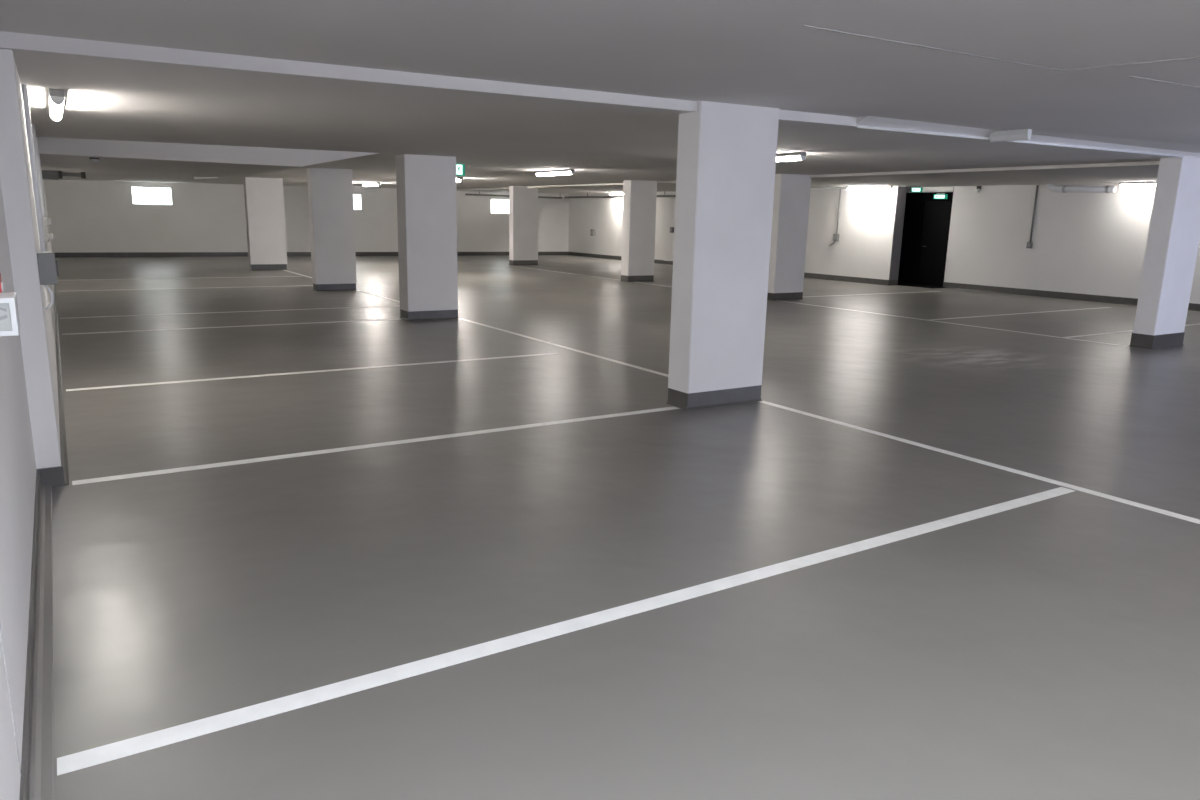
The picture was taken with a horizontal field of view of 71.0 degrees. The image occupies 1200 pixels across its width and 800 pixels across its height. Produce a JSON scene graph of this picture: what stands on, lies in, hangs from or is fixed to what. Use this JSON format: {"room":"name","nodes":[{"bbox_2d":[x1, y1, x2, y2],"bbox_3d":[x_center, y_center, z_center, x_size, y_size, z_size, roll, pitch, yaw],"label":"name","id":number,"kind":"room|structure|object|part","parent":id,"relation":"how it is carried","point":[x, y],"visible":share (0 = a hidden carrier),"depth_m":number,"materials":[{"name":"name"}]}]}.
{"room":"parking garage","nodes":[
{"label":"parking garage","id":0,"kind":"room"},
{"bbox_2d":[0,179,35,799],"bbox_3d":[-1.462,-0.210,1.527,0.390,2.900,7.160,-6,14,-32],"label":"wall","id":1,"kind":"structure","parent":0,"point":[17,455],"depth_m":2.91,"materials":[{"name":"paint"}]},
{"bbox_2d":[0,273,3,292],"bbox_3d":[-1.902,-0.353,2.630,0.062,0.085,0.090,-6,14,-32],"label":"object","id":2,"kind":"object","parent":1,"relation":"attached to","point":[1,282],"visible":0.78,"depth_m":2.63,"materials":[{"name":"red plastic"}]},
{"bbox_2d":[0,292,20,335],"bbox_3d":[-1.809,-0.259,2.530,0.096,0.110,0.200,-6,14,-32],"label":"wall box","id":3,"kind":"object","parent":1,"relation":"attached to","point":[9,312],"visible":1,"depth_m":2.47,"materials":[{"name":"white plastic"}]},
{"bbox_3d":[-1.761,-0.242,2.457,0.068,0.082,0.002,-6,14,-32],"label":"panel","id":4,"kind":"part","parent":3,"relation":"part of","materials":[{"name":"white plastic"}]},
{"bbox_2d":[0,624,20,775],"bbox_3d":[-1.529,0.542,2.138,0.003,0.930,0.008,-6,14,-32],"label":"trim","id":5,"kind":"structure","parent":1,"relation":"attached to","point":[0,624],"depth_m":2.19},
{"bbox_2d":[19,470,53,799],"bbox_3d":[-1.296,1.132,1.933,0.065,0.115,7.140,-6,14,-32],"label":"baseboard","id":6,"kind":"structure","parent":1,"relation":"attached to","point":[42,742],"depth_m":2.89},
{"bbox_2d":[0,49,60,468],"bbox_3d":[-10.461,-3.412,15.408,0.510,2.900,26.540,-6,14,-32],"label":"wall","id":7,"kind":"structure","parent":0,"point":[37,329],"depth_m":4.69,"materials":[{"name":"paint"}]},
{"bbox_2d":[21,84,45,251],"bbox_3d":[-3.841,-1.519,5.717,0.032,1.185,0.032,-6,14,-32],"label":"conduit","id":8,"kind":"object","parent":7,"relation":"attached to","point":[23,86],"visible":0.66,"depth_m":5.69,"materials":[{"name":"white metal"}]},
{"bbox_2d":[31,124,44,216],"bbox_3d":[-5.582,-2.182,8.380,0.032,1.080,0.032,-6,14,-32],"label":"conduit","id":9,"kind":"object","parent":7,"relation":"attached to","point":[32,125],"visible":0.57,"depth_m":8.35,"materials":[{"name":"grey metal"}]},
{"bbox_2d":[36,138,46,217],"bbox_3d":[-6.671,-2.626,10.036,0.040,0.960,0.040,-6,14,-32],"label":"conduit","id":10,"kind":"object","parent":7,"relation":"attached to","point":[36,138],"visible":0.27,"depth_m":10.03,"materials":[{"name":"grey metal"}]},
{"bbox_2d":[36,252,58,284],"bbox_3d":[-3.159,-0.754,4.818,0.095,0.180,0.100,-6,14,-32],"label":"switch box","id":11,"kind":"object","parent":7,"relation":"attached to","point":[47,264],"visible":1,"depth_m":4.78,"materials":[{"name":"grey plastic"}]},
{"bbox_2d":[43,285,53,309],"bbox_3d":[-3.201,-0.598,4.887,0.051,0.155,0.014,-6,14,-32],"label":"cable","id":12,"kind":"object","parent":11,"relation":"hanging from","point":[46,286],"visible":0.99,"depth_m":4.89,"materials":[{"name":"grey plastic"}]},
{"bbox_2d":[42,217,52,241],"bbox_3d":[-5.356,-1.654,8.163,0.070,0.227,0.080,-6,14,-32],"label":"light switch","id":13,"kind":"object","parent":7,"relation":"attached to","point":[46,221],"visible":0.84,"depth_m":8.12,"materials":[{"name":"white plastic"}]},
{"bbox_2d":[42,217,48,241],"bbox_3d":[-5.377,-1.652,8.150,0.050,0.230,0.080,-6,14,-32],"label":"switch plate","id":14,"kind":"object","parent":13,"relation":"attached to","point":[45,220],"depth_m":8.12,"materials":[{"name":"white plastic"}]},
{"bbox_2d":[36,466,64,486],"bbox_3d":[-3.192,0.450,4.892,0.128,0.115,0.020,-6,14,-32],"label":"baseboard","id":15,"kind":"structure","parent":7,"relation":"attached to","point":[51,476],"depth_m":4.89,"materials":[{"name":"paint"}]},
{"bbox_2d":[53,285,68,484],"bbox_3d":[-10.261,-2.075,15.838,0.030,0.115,26.555,-6,14,-32],"label":"baseboard","id":16,"kind":"structure","parent":7,"relation":"attached to","point":[63,446],"depth_m":6.65,"materials":[{"name":"paint"}]},
{"bbox_2d":[41,170,85,179],"bbox_3d":[-9.682,-4.052,15.185,0.690,0.160,0.540,-6,14,-32],"label":"air duct","id":17,"kind":"object","parent":7,"relation":"attached to","point":[46,175],"visible":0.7,"depth_m":14.94,"materials":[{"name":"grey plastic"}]},
{"bbox_2d":[89,157,99,161],"bbox_3d":[-6.388,-3.033,10.638,0.110,0.055,0.110,-6,14,-32],"label":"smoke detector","id":18,"kind":"object","parent":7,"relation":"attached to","point":[91,158],"visible":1,"depth_m":10.61,"materials":[{"name":"plastic"}]},
{"bbox_2d":[36,137,303,177],"bbox_3d":[-6.952,-3.767,13.172,3.110,0.284,5.750,-6,14,-32],"label":"beam","id":19,"kind":"structure","parent":7,"relation":"attached to","point":[56,154],"depth_m":11.23,"materials":[{"name":"paint"}]},
{"bbox_2d":[44,180,568,252],"bbox_3d":[-9.676,-6.863,31.483,19.500,2.900,0.350,-6,14,-32],"label":"wall","id":20,"kind":"structure","parent":0,"point":[86,216],"depth_m":29.01,"materials":[{"name":"paint"}]},
{"bbox_2d":[131,186,172,205],"bbox_3d":[-14.875,-6.777,27.947,1.205,0.590,0.050,-6,14,-32],"label":"window","id":21,"kind":"structure","parent":20,"relation":"in","point":[141,195],"depth_m":27.93,"materials":[{"name":"white glass"}]},
{"bbox_2d":[54,252,567,256],"bbox_3d":[-9.390,-5.507,31.751,18.990,0.150,0.030,-6,14,-32],"label":"baseboard","id":22,"kind":"structure","parent":20,"relation":"attached to","point":[66,254],"depth_m":29.08,"materials":[{"name":"paint"}]},
{"bbox_2d":[353,194,361,209],"bbox_3d":[-9.367,-7.396,31.404,0.940,0.590,0.050,-6,14,-32],"label":"window","id":23,"kind":"structure","parent":20,"relation":"in","point":[357,199],"depth_m":31.57,"materials":[{"name":"white glass"}]},
{"bbox_2d":[491,199,508,213],"bbox_3d":[-4.093,-7.984,34.715,0.950,0.600,0.050,-6,14,-32],"label":"window","id":24,"kind":"structure","parent":20,"relation":"in","point":[498,206],"depth_m":34.69,"materials":[{"name":"white glass"}]},
{"bbox_2d":[0,0,1199,193],"bbox_3d":[0.186,-4.979,17.709,21.200,0.530,34.400,-6,14,-32],"label":"ceiling","id":25,"kind":"structure","parent":0,"point":[760,53],"depth_m":4.68,"materials":[{"name":"paint"}]},
{"bbox_2d":[465,191,561,198],"bbox_3d":[-3.457,-8.414,34.428,4.400,0.219,0.068,-6,14,-32],"label":"pipe","id":26,"kind":"object","parent":25,"relation":"hanging from","point":[479,194],"visible":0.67,"depth_m":33.99,"materials":[{"name":"grey plastic"}]},
{"bbox_2d":[609,192,622,194],"bbox_3d":[0.905,-7.908,32.255,0.095,0.105,1.850,-6,14,-32],"label":"lamp","id":27,"kind":"object","parent":25,"relation":"attached to","point":[610,193],"visible":0.49,"depth_m":32.59,"materials":[{"name":"white plastic"}]},
{"bbox_2d":[564,191,675,197],"bbox_3d":[1.940,-7.399,30.281,0.079,0.217,12.700,-6,14,-32],"label":"pipe","id":28,"kind":"object","parent":25,"relation":"hanging from","point":[664,195],"visible":0.33,"depth_m":32.99,"materials":[{"name":"grey plastic"}]},
{"bbox_2d":[847,186,892,190],"bbox_3d":[7.167,-5.632,22.382,0.095,0.105,1.450,-6,14,-32],"label":"lamp","id":29,"kind":"object","parent":25,"relation":"attached to","point":[854,187],"visible":1,"depth_m":22.32,"materials":[{"name":"white plastic"}]},
{"bbox_2d":[848,188,890,190],"bbox_3d":[7.166,-5.609,22.387,0.084,0.055,1.410,-6,14,-32],"label":"diffuser","id":30,"kind":"object","parent":29,"relation":"attached to","point":[849,189],"depth_m":22.38,"materials":[{"name":"white plastic"}]},
{"bbox_2d":[911,186,922,191],"bbox_3d":[7.873,-5.237,20.908,0.260,0.150,0.044,5,13,17],"label":"exit sign","id":31,"kind":"object","parent":25,"relation":"hanging from","point":[915,188],"visible":1,"depth_m":20.89,"materials":[{"name":"plastic"}]},
{"bbox_2d":[802,25,1059,70],"bbox_3d":[1.892,-1.901,4.582,2.200,0.035,0.012,-6,14,-32],"label":"trim","id":32,"kind":"structure","parent":25,"relation":"attached to","point":[802,25],"depth_m":4.47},
{"bbox_2d":[989,129,1031,141],"bbox_3d":[4.205,-2.708,8.632,0.068,0.105,0.420,-6,14,-32],"label":"lamp","id":33,"kind":"object","parent":25,"relation":"attached to","point":[1022,134],"visible":1,"depth_m":8.60,"materials":[{"name":"white plastic"}]},
{"bbox_2d":[991,134,1025,141],"bbox_3d":[4.204,-2.686,8.637,0.060,0.055,0.380,-6,14,-32],"label":"diffuser","id":34,"kind":"object","parent":33,"relation":"attached to","point":[994,137],"depth_m":8.63,"materials":[{"name":"white plastic"}]},
{"bbox_2d":[1046,184,1116,192],"bbox_3d":[10.740,-4.758,18.858,0.171,0.257,1.549,-6,14,-32],"label":"lamp","id":35,"kind":"object","parent":25,"relation":"attached to","point":[1064,189],"visible":0.97,"depth_m":18.75,"materials":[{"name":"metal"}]},
{"bbox_2d":[1060,57,1199,70],"bbox_3d":[3.122,-1.954,4.880,0.834,0.008,0.012,13,17,42],"label":"trim","id":36,"kind":"structure","parent":25,"relation":"attached to","point":[1193,57],"depth_m":4.90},
{"bbox_2d":[1119,181,1155,186],"bbox_3d":[11.583,-4.494,17.513,0.095,0.105,1.450,-6,14,-32],"label":"lamp","id":37,"kind":"object","parent":25,"relation":"attached to","point":[1151,183],"visible":0.47,"depth_m":17.78,"materials":[{"name":"white plastic"}]},
{"bbox_2d":[1120,184,1155,186],"bbox_3d":[11.583,-4.471,17.517,0.084,0.055,1.410,-6,14,-32],"label":"diffuser","id":38,"kind":"object","parent":37,"relation":"attached to","point":[1121,185],"depth_m":17.79,"materials":[{"name":"white plastic"}]},
{"bbox_2d":[1129,76,1199,87],"bbox_3d":[3.939,-2.122,5.674,1.351,0.023,0.012,-6,14,-30],"label":"trim","id":39,"kind":"structure","parent":25,"relation":"attached to","point":[1129,76],"depth_m":5.55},
{"bbox_2d":[0,31,1199,188],"bbox_3d":[-4.829,-5.301,18.859,14.020,0.610,27.000,-6,14,-32],"label":"ceiling","id":40,"kind":"structure","parent":0,"point":[503,133],"depth_m":7.99,"materials":[{"name":"paint"}]},
{"bbox_2d":[48,89,64,120],"bbox_3d":[-4.183,-2.258,6.479,0.095,0.105,1.400,-6,14,-32],"label":"lamp","id":41,"kind":"object","parent":40,"relation":"attached to","point":[56,97],"visible":1,"depth_m":5.99,"materials":[{"name":"white plastic"}]},
{"bbox_2d":[50,99,63,120],"bbox_3d":[-4.184,-2.236,6.484,0.084,0.055,1.360,-6,14,-32],"label":"diffuser","id":42,"kind":"object","parent":41,"relation":"attached to","point":[56,105],"depth_m":6.30,"materials":[{"name":"white plastic"}]},
{"bbox_2d":[192,177,215,179],"bbox_3d":[-10.197,-5.847,22.100,0.900,0.158,0.300,-6,14,-32],"label":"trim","id":43,"kind":"structure","parent":40,"relation":"attached to","point":[193,178],"depth_m":21.87,"materials":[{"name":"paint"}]},
{"bbox_2d":[303,149,376,165],"bbox_3d":[-3.735,-3.465,12.059,1.080,0.288,0.350,-6,14,-32],"label":"beam","id":44,"kind":"structure","parent":40,"relation":"attached to","point":[311,157],"depth_m":11.79,"materials":[{"name":"paint"}]},
{"bbox_2d":[363,182,379,186],"bbox_3d":[-6.975,-6.579,25.679,0.095,0.105,1.400,-6,14,-32],"label":"lamp","id":45,"kind":"object","parent":40,"relation":"attached to","point":[370,183],"visible":1,"depth_m":25.51,"materials":[{"name":"white plastic"}]},
{"bbox_2d":[456,177,462,181],"bbox_3d":[-3.805,-5.590,21.409,0.095,0.105,1.400,-6,14,-32],"label":"lamp","id":46,"kind":"object","parent":40,"relation":"attached to","point":[458,179],"visible":0.44,"depth_m":20.85,"materials":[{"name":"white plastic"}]},
{"bbox_2d":[456,163,464,175],"bbox_3d":[-2.471,-3.975,14.499,0.300,0.212,0.044,-6,14,-32],"label":"exit sign","id":47,"kind":"object","parent":40,"relation":"hanging from","point":[460,168],"visible":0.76,"depth_m":14.52,"materials":[{"name":"green plastic"}]},
{"bbox_2d":[536,169,574,175],"bbox_3d":[-0.895,-4.489,16.629,0.095,0.105,1.400,-6,14,-32],"label":"lamp","id":48,"kind":"object","parent":40,"relation":"attached to","point":[560,171],"visible":0.99,"depth_m":16.52,"materials":[{"name":"white plastic"}]},
{"bbox_2d":[537,171,570,175],"bbox_3d":[-0.896,-4.467,16.634,0.084,0.055,1.360,-6,14,-32],"label":"diffuser","id":49,"kind":"object","parent":48,"relation":"attached to","point":[539,173],"depth_m":16.64,"materials":[{"name":"white plastic"}]},
{"bbox_2d":[776,152,805,161],"bbox_3d":[2.295,-3.334,11.620,0.095,0.105,1.400,-6,14,-32],"label":"lamp","id":50,"kind":"object","parent":40,"relation":"attached to","point":[793,156],"visible":0.49,"depth_m":11.18,"materials":[{"name":"white plastic"}]},
{"bbox_2d":[776,156,800,161],"bbox_3d":[2.295,-3.311,11.625,0.084,0.055,1.360,-6,14,-32],"label":"diffuser","id":51,"kind":"object","parent":50,"relation":"attached to","point":[778,158],"depth_m":11.24,"materials":[{"name":"white plastic"}]},
{"bbox_2d":[857,126,1182,156],"bbox_3d":[5.013,-2.860,9.415,6.240,0.106,0.022,-6,14,-32],"label":"conduit","id":52,"kind":"object","parent":40,"relation":"attached to","point":[863,127],"visible":1,"depth_m":9.08,"materials":[{"name":"white metal"}]},
{"bbox_2d":[52,255,1199,799],"bbox_3d":[2.230,-2.403,19.639,27.000,0.312,34.400,-6,14,-32],"label":"floor","id":53,"kind":"structure","parent":0,"point":[1048,649],"depth_m":4.22,"materials":[{"name":"grey concrete"}]},
{"bbox_2d":[92,276,293,279],"bbox_3d":[-9.750,-2.883,19.906,5.230,0.001,0.090,-6,14,-32],"label":"parking line","id":54,"kind":"object","parent":53,"relation":"on","point":[275,276],"visible":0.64,"depth_m":19.69,"materials":[{"name":"white paint"}]},
{"bbox_2d":[78,285,312,290],"bbox_3d":[-8.203,-2.337,17.539,5.230,0.001,0.090,-6,14,-32],"label":"parking line","id":55,"kind":"object","parent":53,"relation":"on","point":[303,285],"visible":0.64,"depth_m":17.26,"materials":[{"name":"white paint"}]},
{"bbox_2d":[62,319,397,334],"bbox_3d":[-4.977,-1.050,11.920,4.480,0.001,0.100,-6,14,-32],"label":"parking line","id":56,"kind":"object","parent":53,"relation":"on","point":[378,319],"visible":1,"depth_m":11.79,"materials":[{"name":"white paint"}]},
{"bbox_2d":[60,305,399,318],"bbox_3d":[-5.660,-1.439,13.647,5.230,0.001,0.100,-6,14,-32],"label":"parking line","id":57,"kind":"object","parent":53,"relation":"on","point":[399,305],"visible":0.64,"depth_m":13.38,"materials":[{"name":"white paint"}]},
{"bbox_2d":[243,177,286,269],"bbox_3d":[-9.162,-4.824,23.073,0.960,2.486,0.300,-6,14,-32],"label":"pillar","id":58,"kind":"structure","parent":53,"relation":"on","point":[264,197],"depth_m":22.94,"materials":[{"name":"paint"}]},
{"bbox_2d":[66,353,559,390],"bbox_3d":[-2.621,-0.325,8.810,5.035,0.001,0.090,-6,14,-32],"label":"parking line","id":59,"kind":"object","parent":53,"relation":"on","point":[545,353],"visible":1,"depth_m":8.49,"materials":[{"name":"white paint"}]},
{"bbox_2d":[307,168,356,290],"bbox_3d":[-5.552,-3.529,17.457,0.840,2.485,0.300,-6,14,-32],"label":"pillar","id":60,"kind":"structure","parent":53,"relation":"on","point":[330,191],"depth_m":17.32,"materials":[{"name":"paint"}]},
{"bbox_2d":[72,406,679,484],"bbox_3d":[-1.224,0.278,6.163,4.495,0.001,0.090,-6,14,-32],"label":"parking line","id":61,"kind":"object","parent":53,"relation":"on","point":[117,477],"visible":1,"depth_m":5.83,"materials":[{"name":"white paint"}]},
{"bbox_2d":[356,290,399,302],"bbox_3d":[-3.796,-1.849,15.744,0.080,0.001,5.000,-6,14,-32],"label":"parking line","id":62,"kind":"object","parent":53,"relation":"on","point":[356,290],"visible":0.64,"depth_m":16.56,"materials":[{"name":"white paint"}]},
{"bbox_2d":[396,154,457,320],"bbox_3d":[-2.666,-2.505,13.022,0.836,2.484,0.396,-6,14,-32],"label":"pillar","id":63,"kind":"structure","parent":53,"relation":"on","point":[426,184],"depth_m":12.85,"materials":[{"name":"paint"}]},
{"bbox_2d":[509,186,537,264],"bbox_3d":[-2.563,-5.859,28.302,0.956,2.600,0.316,-6,14,-32],"label":"pillar","id":64,"kind":"structure","parent":53,"relation":"on","point":[523,201],"depth_m":28.16,"materials":[{"name":"paint"}]},
{"bbox_2d":[457,318,667,376],"bbox_3d":[-0.469,-0.673,10.652,0.080,0.001,6.530,-6,14,-32],"label":"parking line","id":65,"kind":"object","parent":53,"relation":"on","point":[594,355],"visible":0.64,"depth_m":10.45,"materials":[{"name":"white paint"}]},
{"bbox_2d":[507,265,617,279],"bbox_3d":[-1.204,-3.821,25.159,0.080,0.001,7.040,-6,14,-32],"label":"parking line","id":66,"kind":"object","parent":53,"relation":"on","point":[507,265],"visible":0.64,"depth_m":25.03,"materials":[{"name":"white paint"}]},
{"bbox_2d":[57,487,1074,775],"bbox_3d":[0.683,0.815,3.878,5.378,0.001,0.092,-6,14,-32],"label":"parking line","id":67,"kind":"object","parent":53,"relation":"on","point":[109,752],"visible":1,"depth_m":3.15,"materials":[{"name":"white paint"}]},
{"bbox_2d":[621,180,656,281],"bbox_3d":[1.012,-4.401,21.941,0.836,2.592,0.366,-6,14,-32],"label":"pillar","id":68,"kind":"structure","parent":53,"relation":"on","point":[639,196],"depth_m":21.77,"materials":[{"name":"paint"}]},
{"bbox_2d":[666,101,778,409],"bbox_3d":[1.066,-1.235,7.340,0.876,2.565,0.306,-6,14,-32],"label":"pillar","id":69,"kind":"structure","parent":53,"relation":"on","point":[726,153],"depth_m":7.18,"materials":[{"name":"paint"}]},
{"bbox_2d":[767,174,810,299],"bbox_3d":[3.944,-3.425,17.726,0.876,2.595,0.316,-6,14,-32],"label":"pillar","id":70,"kind":"structure","parent":53,"relation":"on","point":[791,200],"depth_m":17.57,"materials":[{"name":"paint"}]},
{"bbox_2d":[808,291,938,296],"bbox_3d":[6.054,-2.455,19.602,5.980,0.001,0.090,-6,14,-32],"label":"parking line","id":71,"kind":"object","parent":53,"relation":"on","point":[928,291],"visible":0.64,"depth_m":19.66,"materials":[{"name":"white paint"}]},
{"bbox_2d":[775,300,1124,345],"bbox_3d":[5.577,-1.426,14.783,0.080,0.001,6.990,-6,14,-32],"label":"parking line","id":72,"kind":"object","parent":53,"relation":"on","point":[775,300],"visible":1,"depth_m":13.96,"materials":[{"name":"white paint"}]},
{"bbox_2d":[757,401,1199,523],"bbox_3d":[3.220,0.629,5.008,0.080,0.001,6.535,-6,14,-32],"label":"parking line","id":73,"kind":"object","parent":53,"relation":"on","point":[1085,490],"visible":1,"depth_m":5.72,"materials":[{"name":"white paint"}]},
{"bbox_2d":[929,307,1112,319],"bbox_3d":[8.277,-1.680,16.245,6.030,0.001,0.090,-6,14,-32],"label":"parking line","id":74,"kind":"object","parent":53,"relation":"on","point":[1102,307],"visible":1,"depth_m":16.09,"materials":[{"name":"white paint"}]},
{"bbox_2d":[1064,323,1199,337],"bbox_3d":[9.788,-1.254,14.435,6.580,0.001,0.090,-6,14,-32],"label":"parking line","id":75,"kind":"object","parent":53,"relation":"on","point":[1198,323],"visible":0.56,"depth_m":13.30,"materials":[{"name":"white paint"}]},
{"bbox_2d":[1129,157,1199,348],"bbox_3d":[7.980,-2.083,11.742,0.916,2.676,0.316,-6,14,-32],"label":"pillar","id":76,"kind":"structure","parent":53,"relation":"on","point":[1173,239],"depth_m":11.57,"materials":[{"name":"paint"}]},
{"bbox_2d":[568,186,897,279],"bbox_3d":[3.289,-6.183,29.710,0.360,2.900,17.450,-6,14,-32],"label":"wall","id":77,"kind":"structure","parent":0,"point":[863,249],"depth_m":24.41,"materials":[{"name":"paint"}]},
{"bbox_2d":[590,229,594,235],"bbox_3d":[-0.302,-6.929,34.825,0.140,0.260,0.200,-6,14,-32],"label":"wall switch","id":78,"kind":"object","parent":77,"relation":"attached to","point":[592,231],"visible":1,"depth_m":34.76,"materials":[{"name":"grey plastic"}]},
{"bbox_2d":[568,252,888,285],"bbox_3d":[3.186,-4.786,29.746,0.040,0.150,17.110,-6,14,-32],"label":"baseboard","id":79,"kind":"structure","parent":77,"relation":"attached to","point":[667,262],"depth_m":24.67,"materials":[{"name":"paint"}]},
{"bbox_2d":[669,188,846,192],"bbox_3d":[4.696,-6.699,26.921,0.036,0.036,8.250,-6,14,-32],"label":"conduit","id":80,"kind":"object","parent":77,"relation":"attached to","point":[812,188],"visible":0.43,"depth_m":24.30,"materials":[{"name":"grey metal"}]},
{"bbox_2d":[833,234,838,240],"bbox_3d":[6.737,-4.647,24.050,0.105,0.195,0.150,-6,14,-32],"label":"wall switch","id":81,"kind":"object","parent":77,"relation":"attached to","point":[835,236],"visible":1,"depth_m":24.00,"materials":[{"name":"grey plastic"}]},
{"bbox_2d":[836,189,840,233],"bbox_3d":[6.781,-5.358,23.915,0.036,1.270,0.036,-6,14,-32],"label":"conduit","id":82,"kind":"object","parent":77,"relation":"attached to","point":[840,189],"visible":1,"depth_m":23.90,"materials":[{"name":"grey metal"}]},
{"bbox_2d":[889,186,906,279],"bbox_3d":[7.981,-4.502,22.539,0.357,2.550,0.015,-6,14,-32],"label":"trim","id":83,"kind":"structure","parent":77,"relation":"attached to","point":[901,190],"depth_m":22.53,"materials":[{"name":"grey metal"}]},
{"bbox_2d":[888,280,897,285],"bbox_3d":[7.945,-3.181,22.817,0.370,0.150,0.020,-6,14,-32],"label":"baseboard","id":84,"kind":"structure","parent":83,"relation":"attached to","point":[891,282],"depth_m":22.80,"materials":[{"name":"paint"}]},
{"bbox_2d":[898,188,953,281],"bbox_3d":[8.531,-4.665,23.235,1.340,2.900,3.600,-6,14,-32],"label":"wall","id":85,"kind":"structure","parent":0,"point":[924,194],"depth_m":23.00,"materials":[{"name":"paint"}]},
{"bbox_2d":[898,198,951,285],"bbox_3d":[8.872,-4.397,23.306,0.140,2.338,2.350,-6,14,-32],"label":"door","id":86,"kind":"structure","parent":85,"relation":"in","point":[926,224],"depth_m":23.18,"materials":[{"name":"paint"}]},
{"bbox_2d":[907,187,953,192],"bbox_3d":[8.877,-5.680,22.558,0.200,0.215,1.500,-6,14,-32],"label":"trim","id":87,"kind":"structure","parent":85,"relation":"attached to","point":[925,189],"depth_m":22.37,"materials":[{"name":"paint"}]},
{"bbox_2d":[933,193,947,198],"bbox_3d":[8.967,-5.370,22.164,0.340,0.150,0.044,8,14,29],"label":"exit sign","id":88,"kind":"object","parent":85,"relation":"hanging from","point":[938,195],"visible":1,"depth_m":22.14,"materials":[{"name":"plastic"}]},
{"bbox_2d":[944,183,1199,303],"bbox_3d":[13.547,-2.952,15.831,0.440,2.900,15.590,-6,14,-32],"label":"wall","id":89,"kind":"structure","parent":0,"point":[1084,243],"depth_m":19.85,"materials":[{"name":"paint"}]},
{"bbox_2d":[1026,242,1032,247],"bbox_3d":[10.355,-3.731,20.287,0.080,0.150,0.115,-6,14,-32],"label":"wall switch","id":90,"kind":"object","parent":89,"relation":"attached to","point":[1029,244],"visible":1,"depth_m":20.25,"materials":[{"name":"grey plastic"}]},
{"bbox_2d":[1029,185,1038,241],"bbox_3d":[10.384,-4.451,20.140,0.044,1.330,0.044,-6,14,-32],"label":"conduit","id":91,"kind":"object","parent":89,"relation":"attached to","point":[1037,186],"visible":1,"depth_m":20.12,"materials":[{"name":"grey plastic"}]},
{"bbox_2d":[943,282,1199,310],"bbox_3d":[13.314,-1.585,15.994,0.040,0.150,15.590,-6,14,-32],"label":"baseboard","id":92,"kind":"structure","parent":89,"relation":"attached to","point":[1040,293],"depth_m":19.97,"materials":[{"name":"paint"}]}
]}

